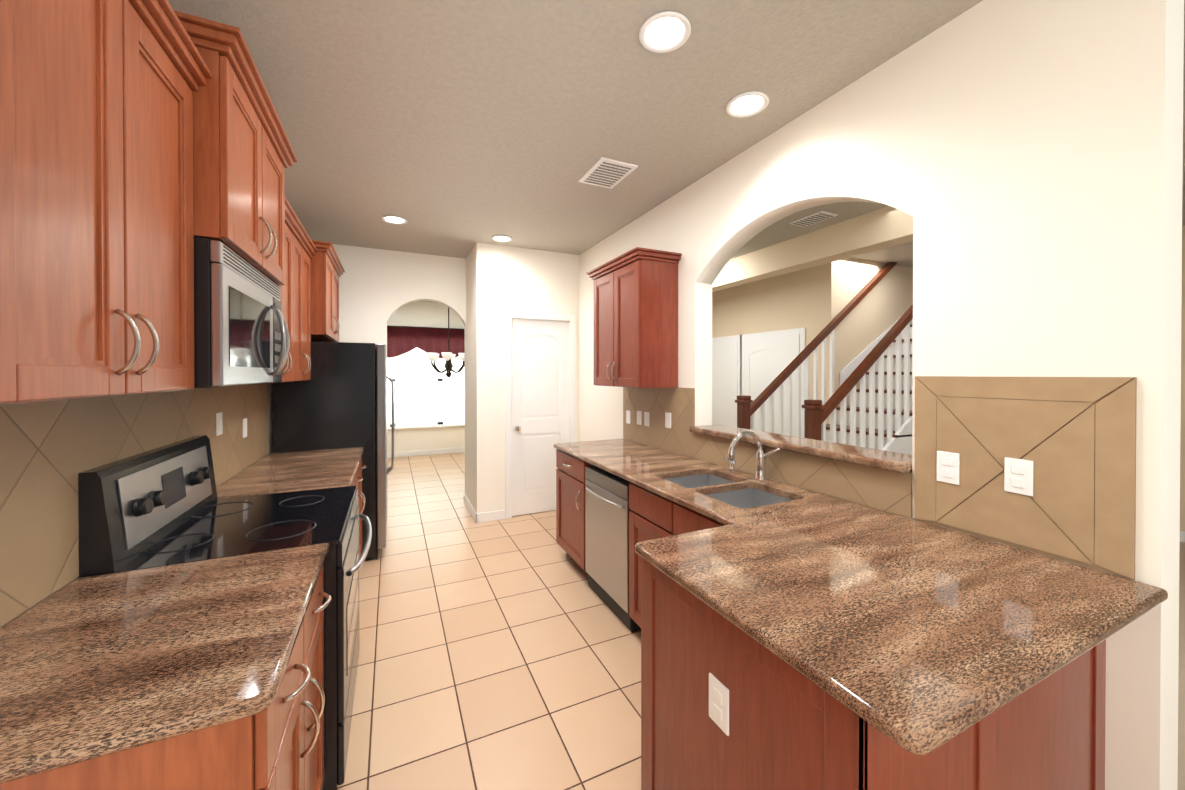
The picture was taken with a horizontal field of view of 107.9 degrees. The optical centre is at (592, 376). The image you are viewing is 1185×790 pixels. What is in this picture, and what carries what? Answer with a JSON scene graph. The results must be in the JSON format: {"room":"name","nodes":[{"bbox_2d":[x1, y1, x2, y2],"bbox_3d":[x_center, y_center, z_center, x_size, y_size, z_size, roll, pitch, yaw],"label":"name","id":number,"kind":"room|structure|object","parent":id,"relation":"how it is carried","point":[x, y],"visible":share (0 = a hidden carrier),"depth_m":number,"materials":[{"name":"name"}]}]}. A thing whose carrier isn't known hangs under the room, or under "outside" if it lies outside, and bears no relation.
{"room":"kitchen","nodes":[
{"label":"kitchen","id":0,"kind":"room"},
{"bbox_2d":[1,383,272,626],"bbox_3d":[-1.351,0.085,0.810,0.120,2.820,7.820,0,0,-25],"label":"wall","id":1,"kind":"structure","parent":0,"point":[270,417],"depth_m":3.23,"materials":[{"name":"beige paint"}]},
{"bbox_2d":[0,0,199,404],"bbox_3d":[-1.192,-0.429,0.930,0.268,0.947,0.768,0,0,-25],"label":"upper cabinet","id":2,"kind":"object","parent":1,"relation":"attached to","point":[154,237],"depth_m":0.91,"materials":[{"name":"brown wood"}]},
{"bbox_2d":[0,384,268,626],"bbox_3d":[-1.759,0.304,1.840,0.008,0.530,2.890,0,0,-25],"label":"backsplash","id":3,"kind":"structure","parent":1,"relation":"attached to","point":[50,451],"depth_m":1.20,"materials":[{"name":"tile"}]},
{"bbox_2d":[216,412,222,435],"bbox_3d":[-1.935,0.247,2.238,0.009,0.115,0.072,0,0,-25],"label":"electrical outlet","id":4,"kind":"object","parent":3,"relation":"attached to","point":[219,426],"depth_m":2.22,"materials":[{"name":"white plastic"}]},
{"bbox_2d":[243,418,246,437],"bbox_3d":[-2.117,0.314,2.628,0.009,0.115,0.072,0,0,-25],"label":"electrical outlet","id":5,"kind":"object","parent":3,"relation":"attached to","point":[244,420],"depth_m":2.61,"materials":[{"name":"white plastic"}]},
{"bbox_2d":[164,24,287,271],"bbox_3d":[-1.495,-0.743,1.671,0.348,0.606,0.830,0,0,-25],"label":"upper cabinet","id":6,"kind":"object","parent":1,"relation":"attached to","point":[243,164],"depth_m":1.43,"materials":[{"name":"brown wood"}]},
{"bbox_2d":[200,236,295,387],"bbox_3d":[-1.438,-0.201,1.609,0.396,0.471,0.660,0,0,-25],"label":"microwave","id":7,"kind":"object","parent":1,"relation":"attached to","point":[248,302],"depth_m":1.57,"materials":[{"name":"silver metal"}]},
{"bbox_2d":[288,220,299,283],"bbox_3d":[-1.858,-0.437,2.356,0.268,0.947,0.713,0,0,-25],"label":"upper cabinet","id":8,"kind":"object","parent":1,"relation":"attached to","point":[293,236],"depth_m":2.69,"materials":[{"name":"brown wood"}]},
{"bbox_2d":[296,284,299,380],"bbox_3d":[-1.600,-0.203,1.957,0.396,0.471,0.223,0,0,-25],"label":"upper cabinet","id":9,"kind":"object","parent":1,"relation":"attached to","point":[297,285],"depth_m":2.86,"materials":[{"name":"brown wood"}]},
{"bbox_2d":[300,236,311,380],"bbox_3d":[-2.104,-0.440,2.883,0.268,0.947,0.713,0,0,-25],"label":"upper cabinet","id":10,"kind":"object","parent":1,"relation":"attached to","point":[305,252],"depth_m":3.09,"materials":[{"name":"brown wood"}]},
{"bbox_2d":[308,244,339,341],"bbox_3d":[-2.405,-0.650,3.645,0.368,0.656,0.922,0,0,-25],"label":"upper cabinet","id":11,"kind":"object","parent":1,"relation":"attached to","point":[325,274],"depth_m":3.31,"materials":[{"name":"brown wood"}]},
{"bbox_2d":[333,244,465,511],"bbox_3d":[-2.255,0.062,4.637,1.720,2.820,0.120,0,0,-25],"label":"wall","id":12,"kind":"structure","parent":0,"point":[378,288],"depth_m":4.59,"materials":[{"name":"beige paint"}]},
{"bbox_2d":[387,301,464,452],"bbox_3d":[-4.214,0.045,7.486,5.100,2.820,0.140,0,0,-25],"label":"wall","id":13,"kind":"structure","parent":0,"point":[422,314],"depth_m":7.93,"materials":[{"name":"beige paint"}]},
{"bbox_2d":[387,348,464,429],"bbox_3d":[-3.222,0.068,7.902,2.590,1.810,0.155,0,0,-25],"label":"dining room window","id":14,"kind":"structure","parent":13,"relation":"in","point":[427,394],"depth_m":8.01,"materials":[{"name":"white glass"}]},
{"bbox_2d":[387,447,464,457],"bbox_3d":[-4.091,1.408,7.466,4.900,0.095,0.013,0,0,-25],"label":"baseboard","id":15,"kind":"structure","parent":13,"relation":"attached to","point":[449,450],"depth_m":7.94,"materials":[{"name":"white wood"}]},
{"bbox_2d":[387,325,464,357],"bbox_3d":[-3.172,-0.398,7.793,2.850,1.002,0.060,0,0,-25],"label":"valance curtain","id":16,"kind":"object","parent":13,"relation":"attached to","point":[401,340],"visible":0.46,"depth_m":7.83,"materials":[{"name":"red fabric"}]},
{"bbox_2d":[464,250,471,504],"bbox_3d":[-1.289,0.061,4.779,0.150,2.820,0.680,0,0,-25],"label":"wall","id":17,"kind":"structure","parent":0,"point":[468,327],"depth_m":4.79,"materials":[{"name":"beige paint"}]},
{"bbox_2d":[464,493,475,521],"bbox_3d":[-1.335,1.424,4.692,0.013,0.095,0.814,0,0,-25],"label":"baseboard","id":18,"kind":"structure","parent":17,"relation":"attached to","point":[466,501],"depth_m":4.62,"materials":[{"name":"white wood"}]},
{"bbox_2d":[338,452,640,789],"bbox_3d":[-1.810,1.525,2.525,5.250,0.080,11.300,0,0,-25],"label":"floor","id":19,"kind":"structure","parent":0,"point":[503,654],"depth_m":2.25,"materials":[{"name":"beige tile"}]},
{"bbox_2d":[8,575,327,789],"bbox_3d":[-1.038,1.050,1.010,0.608,0.888,0.767,0,0,-25],"label":"base cabinet","id":20,"kind":"object","parent":19,"relation":"on","point":[284,750],"depth_m":0.80,"materials":[{"name":"brown wood"}]},
{"bbox_2d":[0,543,328,789],"bbox_3d":[-1.027,0.590,1.002,0.623,0.032,0.787,0,0,-25],"label":"countertop","id":21,"kind":"structure","parent":20,"relation":"on","point":[102,668],"depth_m":0.88,"materials":[{"name":"brown stone"}]},
{"bbox_2d":[77,435,371,789],"bbox_3d":[-1.317,0.881,1.764,0.736,1.216,0.828,0,0,-25],"label":"range","id":22,"kind":"object","parent":19,"relation":"on","point":[161,506],"visible":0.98,"depth_m":1.52,"materials":[{"name":"black metal"}]},
{"bbox_2d":[273,342,394,560],"bbox_3d":[-2.173,0.605,3.752,0.816,1.745,0.900,0,0,-25],"label":"refrigerator","id":23,"kind":"object","parent":19,"relation":"on","point":[338,400],"visible":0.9,"depth_m":3.37,"materials":[{"name":"black metal"}]},
{"bbox_2d":[328,483,355,604],"bbox_3d":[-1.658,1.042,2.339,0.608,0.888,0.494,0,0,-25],"label":"base cabinet","id":24,"kind":"object","parent":19,"relation":"on","point":[353,484],"depth_m":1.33,"materials":[{"name":"brown wood"}]},
{"bbox_2d":[356,459,363,556],"bbox_3d":[-1.916,1.039,2.891,0.608,0.888,0.857,0,0,-25],"label":"base cabinet","id":25,"kind":"object","parent":19,"relation":"on","point":[359,478],"depth_m":3.23,"materials":[{"name":"brown wood"}]},
{"bbox_2d":[216,447,363,498],"bbox_3d":[-1.820,0.580,2.701,0.623,0.032,1.291,0,0,-25],"label":"countertop","id":26,"kind":"structure","parent":25,"relation":"on","point":[280,472],"depth_m":2.51,"materials":[{"name":"brown stone"}]},
{"bbox_2d":[556,495,587,574],"bbox_3d":[0.122,1.035,3.439,0.668,0.888,0.593,0,0,-25],"label":"base cabinet","id":27,"kind":"object","parent":19,"relation":"on","point":[570,526],"depth_m":3.28,"materials":[{"name":"red wood"}]},
{"bbox_2d":[585,465,640,632],"bbox_3d":[0.327,1.055,2.872,0.660,0.855,0.601,0,0,-25],"label":"dishwasher","id":28,"kind":"object","parent":19,"relation":"on","point":[607,509],"visible":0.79,"depth_m":2.70,"materials":[{"name":"silver metal"}]},
{"bbox_2d":[629,551,1105,789],"bbox_3d":[0.821,1.048,1.419,1.110,0.888,0.858,0,0,-25],"label":"base cabinet","id":29,"kind":"object","parent":19,"relation":"on","point":[718,713],"depth_m":1.12,"materials":[{"name":"red wood"}]},
{"bbox_2d":[554,439,1167,766],"bbox_3d":[0.400,0.582,2.274,1.148,0.032,2.994,0,0,-25],"label":"countertop","id":30,"kind":"structure","parent":29,"relation":"on","point":[925,634],"depth_m":1.14,"materials":[{"name":"brown stone"}]},
{"bbox_2d":[662,471,729,486],"bbox_3d":[0.597,0.689,2.410,0.416,0.206,0.351,0,0,-25],"label":"sink","id":31,"kind":"object","parent":30,"relation":"in","point":[699,477],"depth_m":2.60,"materials":[{"name":"grey metal"}]},
{"bbox_2d":[706,487,789,506],"bbox_3d":[0.751,0.691,2.080,0.416,0.206,0.351,0,0,-25],"label":"sink","id":32,"kind":"object","parent":30,"relation":"in","point":[744,496],"depth_m":2.27,"materials":[{"name":"grey metal"}]},
{"bbox_2d":[726,431,780,478],"bbox_3d":[0.854,0.429,2.278,0.262,0.274,0.158,0,0,-25],"label":"faucet","id":33,"kind":"object","parent":30,"relation":"on","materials":[{"name":"silver metal"}]},
{"bbox_2d":[472,242,578,512],"bbox_3d":[-0.680,0.062,4.622,1.120,2.820,0.120,0,0,-25],"label":"wall","id":34,"kind":"structure","parent":0,"point":[501,280],"depth_m":4.43,"materials":[{"name":"beige paint"}]},
{"bbox_2d":[476,510,504,522],"bbox_3d":[-1.030,1.426,4.392,0.285,0.095,0.013,0,0,-25],"label":"baseboard","id":35,"kind":"structure","parent":34,"relation":"attached to","point":[488,516],"depth_m":4.38,"materials":[{"name":"white wood"}]},
{"bbox_2d":[505,311,575,518],"bbox_3d":[-0.550,0.400,4.628,0.790,2.145,0.112,0,0,-25],"label":"door","id":36,"kind":"structure","parent":34,"relation":"attached to","point":[540,388],"depth_m":4.62,"materials":[{"name":"white wood"}]},
{"bbox_2d":[168,0,1184,302],"bbox_3d":[0.432,-1.391,3.554,10.200,0.100,11.300,0,0,-25],"label":"ceiling","id":37,"kind":"structure","parent":0,"point":[454,128],"depth_m":2.07,"materials":[{"name":"paint"}]},
{"bbox_2d":[382,215,406,223],"bbox_3d":[-1.689,-1.336,3.679,0.200,0.012,0.200,0,0,-25],"label":"recessed light","id":38,"kind":"object","parent":37,"relation":"in","point":[393,219],"visible":1,"depth_m":3.67,"materials":[{"name":"white"}]},
{"bbox_2d":[426,307,464,376],"bbox_3d":[-2.260,-0.670,6.771,0.672,1.378,0.683,0,0,-25],"label":"chandelier","id":39,"kind":"object","parent":37,"relation":"hanging from","point":[448,357],"visible":0.94,"depth_m":6.68,"materials":[{"name":"white glass"}]},
{"bbox_2d":[492,235,511,241],"bbox_3d":[-0.879,-1.339,4.189,0.200,0.012,0.200,0,0,-25],"label":"recessed light","id":40,"kind":"object","parent":37,"relation":"in","point":[501,238],"visible":1,"depth_m":4.19,"materials":[{"name":"white"}]},
{"bbox_2d":[578,157,637,188],"bbox_3d":[0.095,-1.328,2.834,0.260,0.015,0.360,0,0,-25],"label":"ceiling vent","id":41,"kind":"object","parent":37,"relation":"in","point":[606,172],"visible":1,"depth_m":2.81,"materials":[{"name":"white metal"}]},
{"bbox_2d":[639,11,690,52],"bbox_3d":[0.279,-1.324,1.662,0.200,0.012,0.200,0,0,-25],"label":"recessed light","id":42,"kind":"object","parent":37,"relation":"in","point":[665,32],"visible":1,"depth_m":1.66,"materials":[{"name":"white"}]},
{"bbox_2d":[726,91,768,117],"bbox_3d":[0.756,-1.327,2.106,0.200,0.012,0.200,0,0,-25],"label":"recessed light","id":43,"kind":"object","parent":37,"relation":"in","point":[747,104],"visible":1,"depth_m":2.10,"materials":[{"name":"white"}]},
{"bbox_2d":[789,211,837,226],"bbox_3d":[1.871,-1.333,3.664,0.200,0.015,0.320,0,0,-25],"label":"ceiling vent","id":44,"kind":"object","parent":37,"relation":"in","point":[814,218],"visible":1,"depth_m":3.63,"materials":[{"name":"white metal"}]},
{"bbox_2d":[712,206,912,423],"bbox_3d":[1.835,0.062,4.671,0.240,2.820,5.120,0,0,-25],"label":"wall","id":45,"kind":"structure","parent":0,"point":[814,283],"depth_m":4.92,"materials":[{"name":"beige paint"}]},
{"bbox_2d":[712,328,805,437],"bbox_3d":[2.078,0.445,5.912,0.031,2.040,1.920,0,0,-25],"label":"door","id":46,"kind":"structure","parent":45,"relation":"attached to","point":[753,365],"depth_m":5.71,"materials":[{"name":"white wood"}]},
{"bbox_2d":[579,0,1183,789],"bbox_3d":[-0.094,0.061,4.868,0.150,2.820,8.090,0,0,-25],"label":"wall","id":47,"kind":"structure","parent":0,"point":[1019,162],"depth_m":1.42,"materials":[{"name":"beige paint"}]},
{"bbox_2d":[586,247,681,387],"bbox_3d":[0.295,-0.403,3.402,0.378,0.966,0.840,0,0,-25],"label":"upper cabinet","id":48,"kind":"object","parent":47,"relation":"attached to","point":[636,317],"visible":1,"depth_m":3.12,"materials":[{"name":"red wood"}]},
{"bbox_2d":[689,425,911,472],"bbox_3d":[1.067,0.365,2.388,0.265,0.039,1.366,0,0,-25],"label":"sill ledge","id":49,"kind":"object","parent":47,"relation":"on","point":[885,460],"visible":0.77,"depth_m":2.10,"materials":[{"name":"stone"}]},
{"bbox_2d":[623,376,1136,579],"bbox_3d":[0.901,0.280,2.544,0.012,0.570,2.945,0,0,-25],"label":"backsplash","id":50,"kind":"structure","parent":47,"relation":"attached to","point":[1073,439],"depth_m":1.47,"materials":[{"name":"tile"}]},
{"bbox_2d":[626,410,630,423],"bbox_3d":[0.314,0.357,3.786,0.009,0.115,0.072,0,0,-25],"label":"electrical outlet","id":51,"kind":"object","parent":50,"relation":"attached to","point":[628,413],"depth_m":3.78,"materials":[{"name":"white plastic"}]},
{"bbox_2d":[637,411,641,424],"bbox_3d":[0.390,0.348,3.622,0.009,0.115,0.072,0,0,-25],"label":"electrical outlet","id":52,"kind":"object","parent":50,"relation":"attached to","point":[639,413],"depth_m":3.61,"materials":[{"name":"white plastic"}]},
{"bbox_2d":[644,412,648,426],"bbox_3d":[0.441,0.349,3.514,0.009,0.115,0.072,0,0,-25],"label":"electrical outlet","id":53,"kind":"object","parent":50,"relation":"attached to","point":[646,414],"depth_m":3.51,"materials":[{"name":"white plastic"}]},
{"bbox_2d":[665,412,670,427],"bbox_3d":[0.568,0.331,3.242,0.009,0.115,0.072,0,0,-25],"label":"electrical outlet","id":54,"kind":"object","parent":50,"relation":"attached to","point":[667,415],"depth_m":3.24,"materials":[{"name":"white plastic"}]},
{"bbox_2d":[937,451,959,484],"bbox_3d":[1.326,0.340,1.609,0.009,0.115,0.072,0,0,-25],"label":"electrical outlet","id":55,"kind":"object","parent":50,"relation":"attached to","point":[948,463],"depth_m":1.61,"materials":[{"name":"white plastic"}]},
{"bbox_2d":[1004,457,1032,495],"bbox_3d":[1.411,0.331,1.428,0.009,0.115,0.072,0,0,-25],"label":"electrical outlet","id":56,"kind":"object","parent":50,"relation":"attached to","point":[1018,476],"depth_m":1.42,"materials":[{"name":"white plastic"}]},
{"bbox_2d":[1178,542,1184,789],"bbox_3d":[2.811,1.512,4.682,4.950,0.080,11.300,0,0,-25],"label":"floor carpet","id":57,"kind":"object","parent":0,"point":[1181,729],"depth_m":2.14,"materials":[{"name":"beige carpet"}]},
{"bbox_2d":[735,262,912,454],"bbox_3d":[2.871,-0.139,4.392,2.891,3.225,0.871,0,0,-25],"label":"stairs","id":58,"kind":"structure","parent":57,"relation":"on","point":[874,411],"depth_m":4.05,"materials":[{"name":"white wood"}]},
{"bbox_2d":[1180,225,1184,531],"bbox_3d":[5.914,0.074,2.602,0.120,2.820,4.920,0,0,-25],"label":"wall","id":59,"kind":"structure","parent":0,"point":[1182,431],"depth_m":3.84,"materials":[{"name":"beige paint"}]},
{"bbox_2d":[1180,531,1184,541],"bbox_3d":[5.835,1.437,2.618,0.013,0.095,4.800,0,0,-25],"label":"baseboard","id":60,"kind":"structure","parent":59,"relation":"attached to","point":[1182,534],"depth_m":3.84,"materials":[{"name":"white wood"}]}
]}

